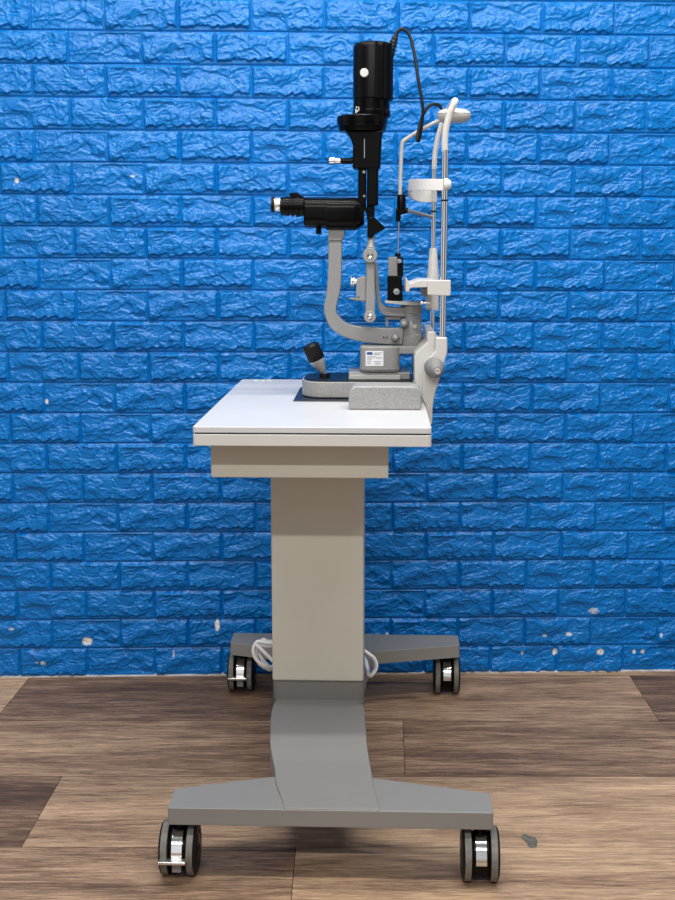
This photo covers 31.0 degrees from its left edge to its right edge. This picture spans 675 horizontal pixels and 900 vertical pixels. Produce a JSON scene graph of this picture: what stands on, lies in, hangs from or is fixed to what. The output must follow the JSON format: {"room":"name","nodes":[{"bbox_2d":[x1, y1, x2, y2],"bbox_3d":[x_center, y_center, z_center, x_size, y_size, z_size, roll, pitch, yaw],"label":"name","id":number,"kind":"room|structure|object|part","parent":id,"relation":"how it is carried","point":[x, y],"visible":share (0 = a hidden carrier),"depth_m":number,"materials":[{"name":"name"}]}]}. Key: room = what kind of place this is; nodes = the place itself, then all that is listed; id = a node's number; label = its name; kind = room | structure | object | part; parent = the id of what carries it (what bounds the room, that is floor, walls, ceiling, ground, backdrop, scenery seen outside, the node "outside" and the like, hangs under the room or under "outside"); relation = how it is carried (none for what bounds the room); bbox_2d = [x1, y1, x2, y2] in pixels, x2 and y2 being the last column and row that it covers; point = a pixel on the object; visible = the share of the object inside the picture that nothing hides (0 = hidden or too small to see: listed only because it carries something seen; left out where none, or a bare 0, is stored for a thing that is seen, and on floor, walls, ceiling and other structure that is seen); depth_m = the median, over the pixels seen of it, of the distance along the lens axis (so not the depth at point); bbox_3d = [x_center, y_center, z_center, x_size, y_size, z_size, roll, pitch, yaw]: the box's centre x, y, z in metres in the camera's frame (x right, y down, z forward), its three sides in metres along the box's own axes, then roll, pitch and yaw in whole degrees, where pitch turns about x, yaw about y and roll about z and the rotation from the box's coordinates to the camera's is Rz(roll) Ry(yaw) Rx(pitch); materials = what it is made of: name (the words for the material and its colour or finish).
{"room":"examination room","nodes":[
{"label":"examination room","id":0,"kind":"room"},
{"bbox_2d":[0,0,674,675],"bbox_3d":[-0.002,-0.651,3.033,4.401,2.494,0.236,0,9,0],"label":"wall","id":1,"kind":"structure","parent":0,"point":[148,271],"depth_m":3.03,"materials":[{"name":"blue brick"}]},
{"bbox_2d":[0,669,674,677],"bbox_3d":[0.000,0.583,3.190,4.400,0.006,0.010,0,9,-2],"label":"trim","id":2,"kind":"structure","parent":1,"relation":"attached to","point":[622,670],"depth_m":3.19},
{"bbox_2d":[0,672,674,899],"bbox_3d":[0.050,0.995,0.889,5.700,0.050,5.173,0,9,0],"label":"floor","id":3,"kind":"structure","parent":0,"point":[581,764],"depth_m":2.55,"materials":[{"name":"brown wood"}]},
{"bbox_2d":[158,379,499,881],"bbox_3d":[0.001,0.289,2.554,0.599,0.798,1.024,0,9,2],"label":"table","id":4,"kind":"object","parent":3,"relation":"on","point":[317,457],"visible":0.98,"depth_m":2.31,"materials":[{"name":"grey metal"}]},
{"bbox_3d":[-0.288,0.717,2.127,0.047,0.005,0.024,0,9,2],"label":"brake lever","id":5,"kind":"part","parent":4,"relation":"part of","materials":[{"name":"silver metal"}]},
{"bbox_3d":[-0.282,0.730,2.138,0.016,0.021,0.008,0,9,2],"label":"brake plate","id":6,"kind":"part","parent":4,"relation":"part of","materials":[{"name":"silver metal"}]},
{"bbox_3d":[-0.248,0.566,3.031,0.047,0.005,0.024,0,9,2],"label":"brake lever","id":7,"kind":"part","parent":4,"relation":"part of","materials":[{"name":"silver metal"}]},
{"bbox_3d":[-0.243,0.580,3.042,0.016,0.021,0.007,0,9,2],"label":"brake plate","id":8,"kind":"part","parent":4,"relation":"part of","materials":[{"name":"silver metal"}]},
{"bbox_2d":[252,638,377,677],"bbox_3d":[-0.048,0.457,2.747,0.281,0.091,0.129,0,9,2],"label":"power cord","id":9,"kind":"object","parent":4,"relation":"attached to","point":[257,646],"visible":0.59,"depth_m":2.70,"materials":[{"name":"white plastic"}]},
{"bbox_3d":[-0.033,0.553,2.356,0.195,0.132,0.502,0,9,-2],"label":"leg","id":10,"kind":"part","parent":4,"relation":"part of","materials":[{"name":"grey plastic"}]},
{"bbox_2d":[271,27,442,401],"bbox_3d":[0.039,-0.482,2.505,0.356,0.741,0.240,0,9,2],"label":"lamp","id":11,"kind":"object","parent":4,"relation":"on","point":[382,348],"visible":0.99,"depth_m":2.48,"materials":[{"name":"black metal"}]},
{"bbox_3d":[-0.038,-0.449,2.493,0.011,0.015,0.011,0,9,2],"label":"magnification lever","id":12,"kind":"part","parent":11,"relation":"part of","materials":[{"name":"black plastic"}]},
{"bbox_3d":[0.040,-0.117,2.566,0.251,0.002,0.240,0,9,2],"label":"glide plate","id":13,"kind":"part","parent":11,"relation":"part of","materials":[{"name":"black metal"}]},
{"bbox_3d":[-0.006,-0.588,2.477,0.024,0.016,0.016,0,9,2],"label":"lever knob","id":14,"kind":"part","parent":11,"relation":"part of","materials":[{"name":"silver metal"}]},
{"bbox_3d":[0.018,-0.587,2.476,0.028,0.012,0.011,0,9,2],"label":"aperture lever","id":15,"kind":"part","parent":11,"relation":"part of","materials":[{"name":"black metal"}]},
{"bbox_3d":[0.033,-0.347,2.507,0.013,0.022,0.022,0,9,2],"label":"slit knob","id":16,"kind":"part","parent":11,"relation":"part of","materials":[{"name":"silver metal"}]},
{"bbox_3d":[0.055,-0.329,2.530,0.165,0.218,0.036,0,9,2],"label":"microscope arm","id":17,"kind":"part","parent":11,"relation":"part of","materials":[{"name":"grey metal"}]},
{"bbox_3d":[0.066,-0.272,2.489,0.025,0.026,0.011,0,9,2],"label":"pivot knob","id":18,"kind":"part","parent":11,"relation":"part of","materials":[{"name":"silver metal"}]},
{"bbox_3d":[0.067,-0.335,2.491,0.020,0.121,0.016,0,9,2],"label":"lamp arm","id":19,"kind":"part","parent":11,"relation":"part of","materials":[{"name":"grey metal"}]},
{"bbox_3d":[0.066,-0.394,2.469,0.031,0.031,0.010,0,9,2],"label":"pivot knob","id":20,"kind":"part","parent":11,"relation":"part of","materials":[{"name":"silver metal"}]},
{"bbox_3d":[0.112,-0.206,2.543,0.126,0.028,0.090,0,9,2],"label":"pivot arm","id":21,"kind":"part","parent":11,"relation":"part of","materials":[{"name":"grey metal"}]},
{"bbox_3d":[0.109,-0.333,2.527,0.066,0.112,0.036,0,9,2],"label":"yoke arm","id":22,"kind":"part","parent":11,"relation":"part of","materials":[{"name":"grey metal"}]},
{"bbox_3d":[0.114,-0.377,2.508,0.020,0.040,0.020,0,9,2],"label":"block plate","id":23,"kind":"part","parent":11,"relation":"part of","materials":[{"name":"grey metal"}]},
{"bbox_3d":[0.119,-0.234,2.518,0.017,0.018,0.020,0,9,2],"label":"clamp knob","id":24,"kind":"part","parent":11,"relation":"part of","materials":[{"name":"grey metal"}]},
{"bbox_3d":[0.121,-0.325,2.499,0.016,0.017,0.011,0,9,2],"label":"block knob","id":25,"kind":"part","parent":11,"relation":"part of","materials":[{"name":"silver metal"}]},
{"bbox_3d":[0.136,-0.306,2.531,0.075,0.009,0.060,0,9,2],"label":"plate","id":26,"kind":"part","parent":11,"relation":"part of","materials":[{"name":"grey metal"}]},
{"bbox_3d":[0.137,-0.262,2.513,0.018,0.018,0.020,0,9,2],"label":"clamp knob","id":27,"kind":"part","parent":11,"relation":"part of","materials":[{"name":"grey metal"}]},
{"bbox_3d":[-0.016,0.473,2.838,0.195,0.132,0.502,1,9,6],"label":"leg","id":28,"kind":"part","parent":4,"relation":"part of","materials":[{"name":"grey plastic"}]},
{"bbox_2d":[349,383,420,409],"bbox_3d":[0.091,-0.103,2.346,0.139,0.046,0.055,0,9,2],"label":"box","id":29,"kind":"object","parent":4,"relation":"on","point":[362,396],"visible":1,"depth_m":2.32,"materials":[{"name":"grey plastic"}]},
{"bbox_2d":[395,97,470,423],"bbox_3d":[0.194,-0.383,2.483,0.153,0.633,0.350,0,9,2],"label":"headrest frame","id":30,"kind":"object","parent":4,"relation":"attached to","point":[428,359],"visible":0.98,"depth_m":2.40,"materials":[{"name":"white metal"}]},
{"bbox_2d":[404,276,427,291],"bbox_3d":[0.159,-0.335,2.454,0.047,0.026,0.171,0,9,2],"label":"chin rest","id":31,"kind":"object","parent":30,"relation":"on","point":[422,283],"depth_m":2.37,"materials":[{"name":"white plastic"}]},
{"bbox_3d":[0.174,-0.498,2.571,0.008,0.019,0.129,5,11,28],"label":"arm","id":32,"kind":"part","parent":30,"relation":"part of","materials":[{"name":"grey metal"}]},
{"bbox_3d":[0.178,-0.189,2.531,0.042,0.128,0.225,0,9,2],"label":"cross panel","id":33,"kind":"part","parent":30,"relation":"part of","materials":[{"name":"white plastic"}]},
{"bbox_3d":[0.207,-0.428,2.640,0.010,0.361,0.010,0,9,2],"label":"post","id":34,"kind":"part","parent":30,"relation":"part of","materials":[{"name":"silver metal"}]},
{"bbox_3d":[0.189,-0.159,2.369,0.039,0.039,0.048,0,9,2],"label":"height knob","id":35,"kind":"part","parent":30,"relation":"part of","materials":[{"name":"grey plastic"}]},
{"bbox_3d":[0.206,-0.393,2.362,0.013,0.367,0.013,0,9,2],"label":"post","id":36,"kind":"part","parent":30,"relation":"part of","materials":[{"name":"silver metal"}]},
{"bbox_2d":[521,834,537,847],"bbox_3d":[0.364,0.735,2.294,0.026,0.001,0.055,-2,10,-13],"label":"stain","id":37,"kind":"object","parent":3,"relation":"on","point":[531,841],"depth_m":2.29,"materials":[{"name":"grey"}]}
]}

